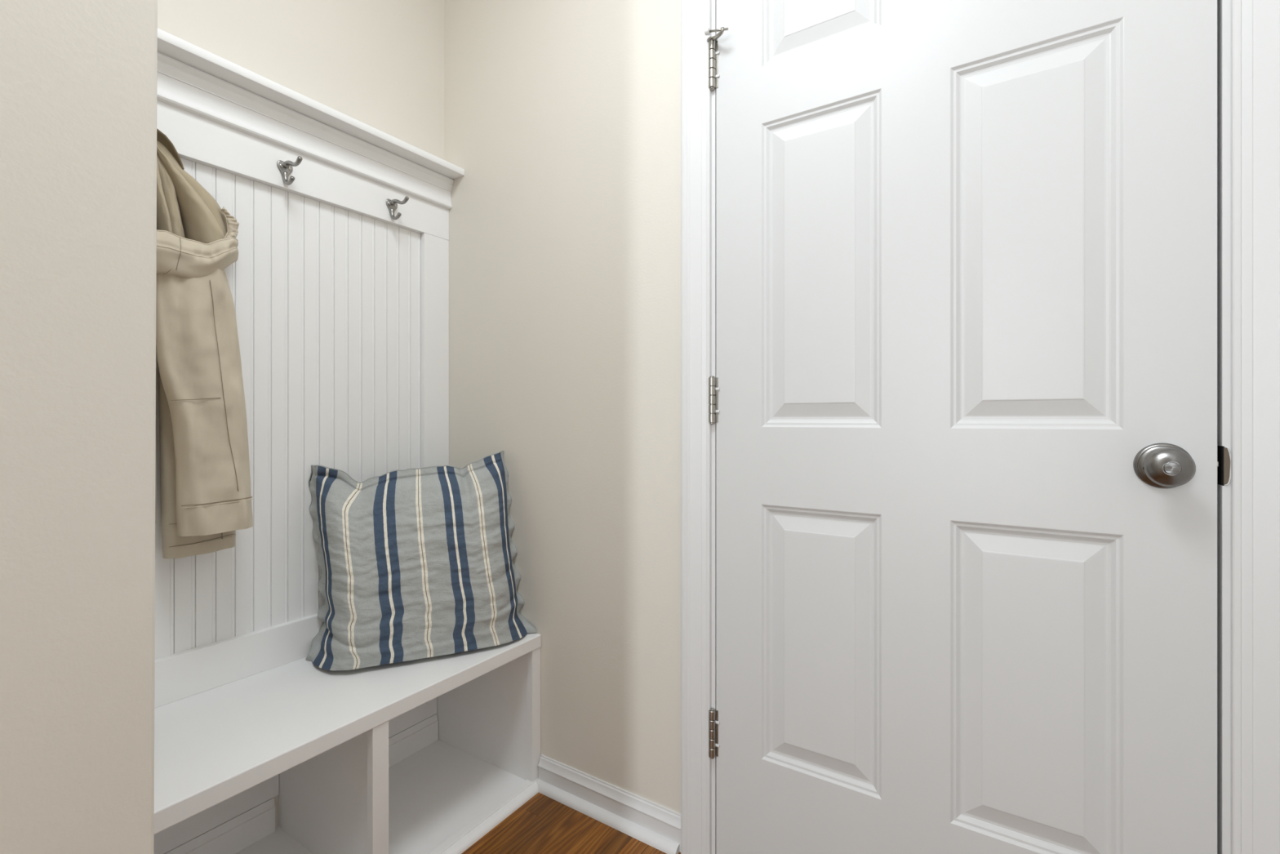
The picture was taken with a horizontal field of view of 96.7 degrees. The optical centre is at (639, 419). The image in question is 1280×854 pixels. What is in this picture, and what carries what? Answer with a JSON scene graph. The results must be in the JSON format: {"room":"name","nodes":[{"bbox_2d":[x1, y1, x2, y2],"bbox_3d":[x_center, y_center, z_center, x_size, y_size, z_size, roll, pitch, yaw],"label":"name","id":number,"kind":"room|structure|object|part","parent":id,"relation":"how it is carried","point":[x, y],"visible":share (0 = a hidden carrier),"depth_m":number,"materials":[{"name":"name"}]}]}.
{"room":"entryway","nodes":[
{"label":"entryway","id":0,"kind":"room"},
{"bbox_2d":[0,0,157,853],"bbox_3d":[-1.868,-0.280,-0.994,0.740,2.440,4.105,0,0,33],"label":"wall","id":1,"kind":"structure","parent":0,"point":[78,78],"depth_m":0.48,"materials":[{"name":"paint"}]},
{"bbox_2d":[157,0,444,826],"bbox_3d":[-0.867,-0.270,1.329,0.100,2.460,1.135,0,0,33],"label":"wall","id":2,"kind":"structure","parent":0,"point":[378,64],"depth_m":1.43,"materials":[{"name":"paint"}]},
{"bbox_2d":[164,713,438,853],"bbox_3d":[-0.817,0.893,1.303,0.012,0.077,0.833,0,0,33],"label":"baseboard","id":3,"kind":"structure","parent":2,"relation":"attached to","point":[247,828],"depth_m":1.25,"materials":[{"name":"white paint"}]},
{"bbox_2d":[154,100,448,707],"bbox_3d":[-0.813,-0.035,1.300,0.022,1.179,0.896,0,0,33],"label":"panelling","id":4,"kind":"object","parent":2,"relation":"attached to","point":[341,304],"visible":0.48,"depth_m":1.33,"materials":[{"name":"white paint"}]},
{"bbox_2d":[155,128,253,558],"bbox_3d":[-0.891,-0.149,1.025,0.146,0.821,0.332,0,0,33],"label":"coat","id":5,"kind":"object","parent":4,"relation":"hanging from","point":[205,478],"visible":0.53,"depth_m":1.07,"materials":[{"name":"beige fabric"}]},
{"bbox_2d":[156,141,239,278],"bbox_3d":[-0.891,-0.406,1.025,0.142,0.295,0.330,0,0,33],"label":"hood","id":6,"kind":"object","parent":5,"relation":"attached to","point":[196,237],"depth_m":1.07,"materials":[{"name":"beige fabric"}]},
{"bbox_3d":[-0.836,0.510,1.264,0.022,0.089,0.812,0,0,33],"label":"rail","id":7,"kind":"part","parent":4,"relation":"part of","materials":[{"name":"white paint"}]},
{"bbox_2d":[276,155,302,185],"bbox_3d":[-0.777,-0.556,1.271,0.076,0.056,0.033,0,0,33],"label":"coat hook","id":8,"kind":"object","parent":4,"relation":"attached to","point":[286,168],"visible":1,"depth_m":1.28,"materials":[{"name":"silver metal"}]},
{"bbox_3d":[-0.804,-0.561,1.288,0.004,0.045,0.033,0,0,33],"label":"plate","id":9,"kind":"part","parent":8,"relation":"part of","materials":[{"name":"silver metal"}]},
{"bbox_3d":[-0.813,-0.575,1.300,0.022,0.098,0.896,0,0,33],"label":"rail","id":10,"kind":"part","parent":4,"relation":"part of","materials":[{"name":"white paint"}]},
{"bbox_2d":[386,195,408,219],"bbox_3d":[-0.633,-0.556,1.494,0.076,0.056,0.033,0,0,33],"label":"coat hook","id":11,"kind":"object","parent":4,"relation":"attached to","point":[392,205],"visible":1,"depth_m":1.50,"materials":[{"name":"silver metal"}]},
{"bbox_3d":[-0.659,-0.561,1.512,0.004,0.045,0.033,0,0,33],"label":"plate","id":12,"kind":"part","parent":11,"relation":"part of","materials":[{"name":"silver metal"}]},
{"bbox_2d":[156,28,464,209],"bbox_3d":[-0.785,-0.668,1.282,0.089,0.104,0.896,0,0,33],"label":"ledge shelf","id":13,"kind":"object","parent":2,"relation":"attached to","point":[191,78],"visible":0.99,"depth_m":1.28,"materials":[{"name":"white paint"}]},
{"bbox_2d":[444,0,680,813],"bbox_3d":[0.250,-0.270,1.215,1.900,2.460,0.115,0,0,33],"label":"wall","id":14,"kind":"structure","parent":0,"point":[562,117],"depth_m":1.40,"materials":[{"name":"paint"}]},
{"bbox_2d":[535,754,680,853],"bbox_3d":[-0.088,0.903,1.346,0.417,0.074,0.032,0,0,33],"label":"baseboard","id":15,"kind":"structure","parent":14,"relation":"attached to","point":[656,825],"depth_m":1.33,"materials":[{"name":"white paint"}]},
{"bbox_2d":[680,0,711,853],"bbox_3d":[0.120,-0.090,1.220,0.066,2.060,0.018,0,0,33],"label":"trim","id":16,"kind":"structure","parent":14,"relation":"attached to","point":[695,15],"depth_m":1.22,"materials":[{"name":"white paint"}]},
{"bbox_2d":[711,0,715,853],"bbox_3d":[0.191,-0.090,1.253,0.022,2.060,0.115,0,0,33],"label":"trim","id":17,"kind":"structure","parent":14,"relation":"attached to","point":[713,2],"depth_m":1.21,"materials":[{"name":"white paint"}]},
{"bbox_2d":[704,0,1219,853],"bbox_3d":[0.469,-0.089,0.991,0.785,2.031,0.093,0,0,33],"label":"door","id":18,"kind":"structure","parent":14,"relation":"in","point":[966,463],"depth_m":0.96,"materials":[{"name":"white paint"}]},
{"bbox_3d":[0.161,-0.800,1.169,0.044,0.015,0.004,0,0,33],"label":"rod","id":19,"kind":"part","parent":18,"relation":"part of","materials":[{"name":"silver metal"}]},
{"bbox_3d":[0.343,-0.850,1.092,0.227,0.279,0.009,0,0,33],"label":"panel","id":20,"kind":"part","parent":18,"relation":"part of","materials":[{"name":"white paint"}]},
{"bbox_3d":[0.343,-0.292,1.092,0.227,0.613,0.009,0,0,33],"label":"panel","id":21,"kind":"part","parent":18,"relation":"part of","materials":[{"name":"white paint"}]},
{"bbox_3d":[0.343,0.428,1.092,0.227,0.515,0.009,0,0,33],"label":"panel","id":22,"kind":"part","parent":18,"relation":"part of","materials":[{"name":"white paint"}]},
{"bbox_3d":[0.625,-0.292,0.909,0.227,0.613,0.009,0,0,33],"label":"panel","id":23,"kind":"part","parent":18,"relation":"part of","materials":[{"name":"white paint"}]},
{"bbox_3d":[0.625,0.428,0.909,0.227,0.515,0.009,0,0,33],"label":"panel","id":24,"kind":"part","parent":18,"relation":"part of","materials":[{"name":"white paint"}]},
{"bbox_3d":[0.731,0.066,0.785,0.053,0.053,0.023,0,0,33],"label":"knob","id":25,"kind":"part","parent":18,"relation":"part of","materials":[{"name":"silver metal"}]},
{"bbox_2d":[1217,0,1231,853],"bbox_3d":[0.837,-0.090,0.834,0.025,2.060,0.117,0,0,33],"label":"trim","id":26,"kind":"structure","parent":14,"relation":"attached to","point":[1224,455],"depth_m":0.79,"materials":[{"name":"white paint"}]},
{"bbox_2d":[1230,0,1279,853],"bbox_3d":[0.835,-0.090,0.757,0.066,2.060,0.018,0,0,33],"label":"trim","id":27,"kind":"structure","parent":14,"relation":"attached to","point":[1255,24],"depth_m":0.76,"materials":[{"name":"white paint"}]},
{"bbox_2d":[461,792,680,853],"bbox_3d":[-1.149,0.955,-0.857,2.000,0.030,5.115,0,0,33],"label":"floor","id":28,"kind":"structure","parent":0,"point":[543,824],"depth_m":1.29,"materials":[{"name":"brown wood"}]},
{"bbox_2d":[153,632,541,853],"bbox_3d":[-0.652,0.748,1.196,0.405,0.385,0.896,0,0,33],"label":"storage bench","id":29,"kind":"object","parent":28,"relation":"on","point":[301,732],"visible":0.85,"depth_m":1.21,"materials":[{"name":"white paint"}]},
{"bbox_3d":[-0.936,0.721,1.125,0.006,0.265,0.409,0,0,33],"label":"panel","id":30,"kind":"part","parent":29,"relation":"part of","materials":[{"name":"white paint"}]},
{"bbox_3d":[-0.669,0.757,1.208,0.364,0.339,0.018,0,0,33],"label":"divider panel","id":31,"kind":"part","parent":29,"relation":"part of","materials":[{"name":"white paint"}]},
{"bbox_3d":[-0.508,0.755,1.103,0.020,0.334,0.034,0,0,33],"label":"divider post","id":32,"kind":"part","parent":29,"relation":"part of","materials":[{"name":"white paint"}]},
{"bbox_3d":[-0.703,0.721,1.485,0.006,0.265,0.406,0,0,33],"label":"panel","id":33,"kind":"part","parent":29,"relation":"part of","materials":[{"name":"white paint"}]},
{"bbox_2d":[305,449,536,670],"bbox_3d":[-0.513,0.318,1.381,0.526,0.470,0.190,0,0,-25],"label":"throw pillow","id":34,"kind":"object","parent":29,"relation":"on","point":[415,563],"visible":1,"depth_m":1.33,"materials":[{"name":"fabric"}]},
{"bbox_3d":[-0.434,0.757,1.571,0.364,0.339,0.028,0,0,33],"label":"panel","id":35,"kind":"part","parent":29,"relation":"part of","materials":[{"name":"white paint"}]},
{"bbox_3d":[-0.494,0.932,1.085,0.020,0.015,0.882,0,0,33],"label":"shoe molding","id":36,"kind":"part","parent":29,"relation":"part of","materials":[{"name":"white paint"}]},
{"bbox_3d":[-0.274,0.755,1.466,0.020,0.334,0.030,0,0,33],"label":"corner post","id":37,"kind":"part","parent":29,"relation":"part of","materials":[{"name":"white paint"}]}
]}

